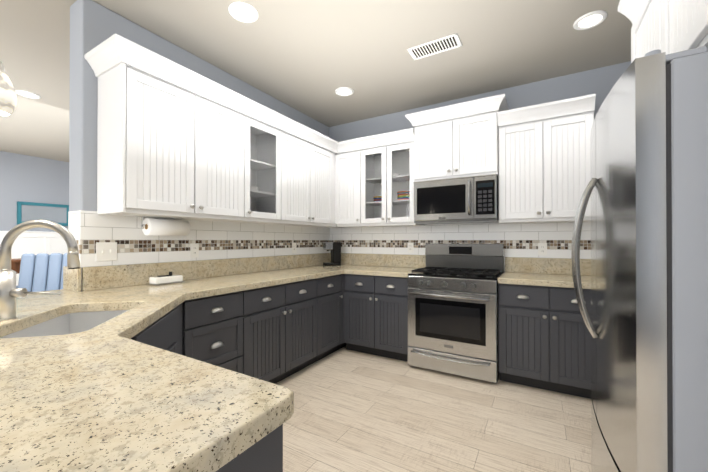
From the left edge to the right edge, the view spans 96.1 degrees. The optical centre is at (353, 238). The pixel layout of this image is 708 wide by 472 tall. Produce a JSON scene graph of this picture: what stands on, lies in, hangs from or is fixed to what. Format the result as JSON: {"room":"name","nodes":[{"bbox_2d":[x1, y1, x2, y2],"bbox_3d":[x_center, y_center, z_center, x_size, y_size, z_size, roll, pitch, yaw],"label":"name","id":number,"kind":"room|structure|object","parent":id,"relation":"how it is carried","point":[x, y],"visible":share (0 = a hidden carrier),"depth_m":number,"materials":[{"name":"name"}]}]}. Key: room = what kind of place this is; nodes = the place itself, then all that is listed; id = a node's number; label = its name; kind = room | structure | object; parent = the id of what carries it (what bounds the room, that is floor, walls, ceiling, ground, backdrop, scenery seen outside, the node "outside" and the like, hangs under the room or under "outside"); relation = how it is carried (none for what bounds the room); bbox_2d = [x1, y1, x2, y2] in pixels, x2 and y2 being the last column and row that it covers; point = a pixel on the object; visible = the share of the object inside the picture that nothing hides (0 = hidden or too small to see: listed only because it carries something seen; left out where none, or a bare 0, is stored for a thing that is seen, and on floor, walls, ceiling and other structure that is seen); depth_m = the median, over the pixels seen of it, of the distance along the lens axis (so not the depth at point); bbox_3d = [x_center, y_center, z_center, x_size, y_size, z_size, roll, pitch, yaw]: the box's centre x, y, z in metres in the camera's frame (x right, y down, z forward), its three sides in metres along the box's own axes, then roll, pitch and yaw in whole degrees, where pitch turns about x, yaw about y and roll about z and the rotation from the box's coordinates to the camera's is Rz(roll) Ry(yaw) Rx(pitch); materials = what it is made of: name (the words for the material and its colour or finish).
{"room":"kitchen","nodes":[
{"label":"kitchen","id":0,"kind":"room"},
{"bbox_2d":[0,151,68,231],"bbox_3d":[-7.109,-0.146,4.157,0.200,2.800,7.246,0,0,30],"label":"wall","id":1,"kind":"structure","parent":0,"point":[25,178],"depth_m":5.86,"materials":[{"name":"grey paint"}]},
{"bbox_2d":[0,231,67,285],"bbox_3d":[-7.003,0.551,4.092,0.045,1.405,7.246,0,0,30],"label":"wainscot","id":2,"kind":"structure","parent":1,"relation":"attached to","point":[35,242],"depth_m":5.93,"materials":[{"name":"white"}]},
{"bbox_2d":[17,201,68,225],"bbox_3d":[-5.869,-0.469,6.042,0.030,0.415,0.750,0,0,30],"label":"mirror","id":3,"kind":"object","parent":1,"relation":"attached to","point":[55,213],"visible":0.71,"depth_m":6.01,"materials":[{"name":"teal"}]},
{"bbox_2d":[69,0,328,211],"bbox_3d":[-1.119,-0.150,3.249,0.200,2.800,2.746,0,0,30],"label":"wall","id":4,"kind":"structure","parent":0,"point":[93,24],"depth_m":2.08,"materials":[{"name":"grey paint"}]},
{"bbox_2d":[92,38,247,221],"bbox_3d":[-1.307,-0.668,2.394,0.340,1.015,0.913,0,0,30],"label":"upper cabinet","id":5,"kind":"object","parent":4,"relation":"attached to","point":[175,140],"depth_m":2.14,"materials":[{"name":"white wood"}]},
{"bbox_2d":[137,216,189,235],"bbox_3d":[-1.412,-0.092,2.385,0.124,0.133,0.380,0,0,30],"label":"paper towel holder","id":6,"kind":"object","parent":5,"relation":"attached to","point":[161,227],"visible":0.98,"depth_m":2.33,"materials":[{"name":"white paper"}]},
{"bbox_2d":[68,210,329,290],"bbox_3d":[-1.111,0.080,3.236,0.186,0.510,2.746,0,0,30],"label":"wall tile","id":7,"kind":"structure","parent":4,"relation":"attached to","point":[88,230],"depth_m":2.62,"materials":[{"name":"white tile"}]},
{"bbox_2d":[96,242,116,260],"bbox_3d":[-1.649,0.084,2.124,0.012,0.125,0.120,0,0,30],"label":"switch plate","id":8,"kind":"object","parent":7,"relation":"attached to","point":[106,251],"visible":1,"depth_m":2.12,"materials":[{"name":"white plastic"}]},
{"bbox_2d":[190,243,198,257],"bbox_3d":[-1.334,0.097,2.664,0.008,0.120,0.075,0,0,30],"label":"electrical outlet","id":9,"kind":"object","parent":7,"relation":"attached to","point":[194,250],"visible":1,"depth_m":2.66,"materials":[{"name":"white plastic"}]},
{"bbox_2d":[292,243,295,252],"bbox_3d":[-0.702,0.102,3.741,0.008,0.120,0.075,0,0,30],"label":"electrical outlet","id":10,"kind":"object","parent":7,"relation":"attached to","point":[293,247],"visible":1,"depth_m":3.73,"materials":[{"name":"white plastic"}]},
{"bbox_2d":[234,102,283,224],"bbox_3d":[-0.963,-0.665,2.979,0.340,1.015,0.443,0,0,30],"label":"upper cabinet","id":11,"kind":"object","parent":4,"relation":"attached to","point":[265,128],"depth_m":2.91,"materials":[{"name":"white wood"}]},
{"bbox_2d":[284,118,335,226],"bbox_3d":[-0.624,-0.662,3.557,0.340,1.015,0.897,0,0,30],"label":"upper cabinet","id":12,"kind":"object","parent":4,"relation":"attached to","point":[309,157],"depth_m":3.44,"materials":[{"name":"white wood"}]},
{"bbox_2d":[316,146,347,227],"bbox_3d":[-0.301,-0.659,4.126,0.320,1.015,0.402,0,0,30],"label":"upper cabinet","id":13,"kind":"object","parent":4,"relation":"attached to","point":[337,147],"depth_m":3.86,"materials":[{"name":"white wood"}]},
{"bbox_2d":[0,0,632,161],"bbox_3d":[-2.992,-1.607,1.863,9.630,0.100,7.446,0,0,30],"label":"ceiling","id":14,"kind":"structure","parent":0,"point":[308,57],"depth_m":2.59,"materials":[{"name":"beige paint"}]},
{"bbox_2d":[0,61,16,115],"bbox_3d":[-1.382,-1.024,1.236,0.124,1.068,0.124,0,0,30],"label":"pendant light","id":15,"kind":"object","parent":14,"relation":"hanging from","point":[8,101],"visible":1,"depth_m":1.23,"materials":[{"name":"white glass"}]},
{"bbox_2d":[15,90,40,98],"bbox_3d":[-3.486,-1.543,3.402,0.196,0.012,0.196,0,0,30],"label":"recessed light","id":16,"kind":"object","parent":14,"relation":"in","point":[27,94],"visible":1,"depth_m":3.40,"materials":[{"name":"white"}]},
{"bbox_2d":[228,2,257,22],"bbox_3d":[-0.758,-1.549,2.182,0.196,0.012,0.196,0,0,30],"label":"recessed light","id":17,"kind":"object","parent":14,"relation":"in","point":[243,12],"visible":1,"depth_m":2.18,"materials":[{"name":"white"}]},
{"bbox_2d":[335,87,353,95],"bbox_3d":[-0.102,-1.544,3.339,0.196,0.012,0.196,0,0,30],"label":"recessed light","id":18,"kind":"object","parent":14,"relation":"in","point":[343,91],"visible":0.98,"depth_m":3.33,"materials":[{"name":"white plastic"}]},
{"bbox_2d":[407,33,461,59],"bbox_3d":[0.649,-1.549,2.574,0.400,0.008,0.180,0,0,30],"label":"ceiling vent","id":19,"kind":"object","parent":14,"relation":"in","point":[440,45],"visible":1,"depth_m":2.56,"materials":[{"name":"white metal"}]},
{"bbox_2d":[573,10,606,29],"bbox_3d":[1.677,-1.549,2.260,0.196,0.012,0.196,0,0,30],"label":"recessed light","id":20,"kind":"object","parent":14,"relation":"in","point":[590,20],"visible":0.98,"depth_m":2.25,"materials":[{"name":"white plastic"}]},
{"bbox_2d":[276,346,591,471],"bbox_3d":[-2.992,1.293,1.849,9.630,0.100,7.446,0,0,30],"label":"floor","id":21,"kind":"structure","parent":0,"point":[355,411],"depth_m":2.16,"materials":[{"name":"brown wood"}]},
{"bbox_2d":[11,258,20,273],"bbox_3d":[-4.731,0.771,4.608,0.460,0.970,0.460,0,0,30],"label":"side table","id":22,"kind":"object","parent":21,"relation":"on","point":[15,264],"visible":0.04,"depth_m":4.37,"materials":[{"name":"brown wood"}]},
{"bbox_2d":[16,253,66,291],"bbox_3d":[-3.961,0.723,4.094,1.000,1.061,1.062,0,0,-28],"label":"chair","id":23,"kind":"object","parent":21,"relation":"on","point":[39,272],"visible":0.23,"depth_m":4.26,"materials":[{"name":"blue leather"}]},
{"bbox_2d":[216,424,282,471],"bbox_3d":[-1.267,0.805,0.980,2.244,0.868,0.590,0,0,30],"label":"base cabinet","id":24,"kind":"object","parent":21,"relation":"on","point":[266,455],"depth_m":0.62,"materials":[{"name":"grey wood"}]},
{"bbox_2d":[131,274,407,383],"bbox_3d":[-0.332,0.812,2.571,2.244,0.868,3.102,0,0,30],"label":"base cabinet","id":25,"kind":"object","parent":21,"relation":"on","point":[274,334],"depth_m":2.76,"materials":[{"name":"grey wood"}]},
{"bbox_2d":[0,220,315,471],"bbox_3d":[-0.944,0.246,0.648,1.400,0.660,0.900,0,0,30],"label":"countertop","id":26,"kind":"structure","parent":25,"relation":"on","point":[88,383],"depth_m":0.72,"materials":[{"name":"stone"}]},
{"bbox_2d":[0,220,80,320],"bbox_3d":[-1.311,0.122,1.319,0.221,0.406,0.221,0,0,30],"label":"faucet","id":27,"kind":"object","parent":26,"relation":"on","point":[9,292],"depth_m":1.29,"materials":[{"name":"silver metal"}]},
{"bbox_2d":[146,272,185,285],"bbox_3d":[-1.391,0.287,2.360,0.110,0.084,0.230,0,0,30],"label":"soap dish","id":28,"kind":"object","parent":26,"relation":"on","point":[170,278],"visible":1,"depth_m":2.32,"materials":[{"name":"ceramic"}]},
{"bbox_2d":[316,253,415,277],"bbox_3d":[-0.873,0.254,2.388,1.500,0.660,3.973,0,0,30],"label":"countertop","id":29,"kind":"structure","parent":25,"relation":"on","point":[351,263],"depth_m":3.88,"materials":[{"name":"stone"}]},
{"bbox_2d":[323,242,340,265],"bbox_3d":[-0.285,0.188,4.087,0.202,0.299,0.150,0,0,-20],"label":"coffee maker","id":30,"kind":"object","parent":29,"relation":"on","point":[334,248],"visible":1,"depth_m":4.03,"materials":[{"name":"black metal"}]},
{"bbox_2d":[400,255,425,277],"bbox_3d":[0.384,0.284,3.581,0.719,0.195,0.642,0,0,30],"label":"countertop","id":31,"kind":"structure","parent":25,"relation":"on","point":[407,263],"depth_m":3.72,"materials":[{"name":"stone"}]},
{"bbox_2d":[407,244,503,382],"bbox_3d":[1.007,0.649,3.136,0.803,1.200,0.712,0,0,30],"label":"range","id":32,"kind":"object","parent":21,"relation":"on","point":[452,308],"visible":1,"depth_m":2.91,"materials":[{"name":"silver metal"}]},
{"bbox_2d":[498,283,590,398],"bbox_3d":[1.718,0.813,2.809,0.748,0.868,0.620,0,0,30],"label":"base cabinet","id":33,"kind":"object","parent":21,"relation":"on","point":[545,339],"depth_m":2.57,"materials":[{"name":"grey wood"}]},
{"bbox_2d":[498,257,590,288],"bbox_3d":[1.997,0.279,2.634,1.409,0.195,0.642,0,0,30],"label":"countertop","id":34,"kind":"structure","parent":33,"relation":"on","point":[553,272],"depth_m":2.97,"materials":[{"name":"stone"}]},
{"bbox_2d":[571,46,707,471],"bbox_3d":[1.331,0.348,1.091,0.961,1.742,0.910,0,0,30],"label":"refrigerator","id":35,"kind":"object","parent":21,"relation":"on","point":[646,192],"visible":1,"depth_m":0.87,"materials":[{"name":"grey metal"}]},
{"bbox_2d":[329,61,630,141],"bbox_3d":[-1.158,-0.142,4.980,9.630,2.800,0.200,0,0,30],"label":"wall","id":36,"kind":"structure","parent":0,"point":[600,83],"depth_m":3.16,"materials":[{"name":"grey paint"}]},
{"bbox_2d":[336,146,371,227],"bbox_3d":[0.005,-0.609,3.984,0.367,0.914,0.340,0,0,30],"label":"upper cabinet","id":37,"kind":"object","parent":36,"relation":"attached to","point":[347,161],"depth_m":3.84,"materials":[{"name":"white wood"}]},
{"bbox_2d":[360,138,424,226],"bbox_3d":[0.451,-0.611,3.722,0.669,0.914,0.340,0,0,30],"label":"upper cabinet","id":38,"kind":"object","parent":36,"relation":"attached to","point":[386,184],"depth_m":3.58,"materials":[{"name":"white wood"}]},
{"bbox_2d":[412,95,503,181],"bbox_3d":[1.081,-0.957,3.331,0.811,0.707,0.380,0,0,30],"label":"upper cabinet","id":39,"kind":"object","parent":36,"relation":"attached to","point":[463,140],"depth_m":3.14,"materials":[{"name":"white wood"}]},
{"bbox_2d":[413,174,498,224],"bbox_3d":[1.056,-0.386,3.283,0.803,0.432,0.479,0,0,30],"label":"microwave","id":40,"kind":"object","parent":39,"relation":"attached to","point":[467,199],"visible":1,"depth_m":3.12,"materials":[{"name":"silver metal"}]},
{"bbox_2d":[330,222,590,271],"bbox_3d":[1.217,-0.182,3.466,3.597,1.035,0.006,0,0,30],"label":"wall tile","id":41,"kind":"structure","parent":36,"relation":"attached to","point":[521,240],"depth_m":3.43,"materials":[{"name":"white tile"}]},
{"bbox_2d":[407,243,413,252],"bbox_3d":[0.670,0.102,3.778,0.075,0.120,0.008,0,0,30],"label":"electrical outlet","id":42,"kind":"object","parent":41,"relation":"attached to","point":[410,247],"visible":1,"depth_m":3.77,"materials":[{"name":"white plastic"}]},
{"bbox_2d":[538,243,546,254],"bbox_3d":[1.835,0.099,3.094,0.075,0.120,0.008,0,0,30],"label":"electrical outlet","id":43,"kind":"object","parent":41,"relation":"attached to","point":[542,248],"visible":1,"depth_m":3.09,"materials":[{"name":"white plastic"}]},
{"bbox_2d":[499,106,594,223],"bbox_3d":[1.757,-0.614,2.955,0.728,0.914,0.340,0,0,30],"label":"upper cabinet","id":44,"kind":"object","parent":36,"relation":"attached to","point":[545,160],"depth_m":2.80,"materials":[{"name":"white wood"}]},
{"bbox_3d":[1.023,-0.169,-0.618,0.200,2.800,7.246,0,0,30],"label":"wall","id":45,"kind":"structure","parent":0,"visible":0},
{"bbox_2d":[618,0,707,62],"bbox_3d":[1.436,-0.871,1.036,0.752,0.620,0.902,0,0,30],"label":"upper cabinet","id":46,"kind":"object","parent":45,"relation":"attached to","point":[670,26],"visible":0.35,"depth_m":1.15,"materials":[{"name":"white wood"}]}
]}

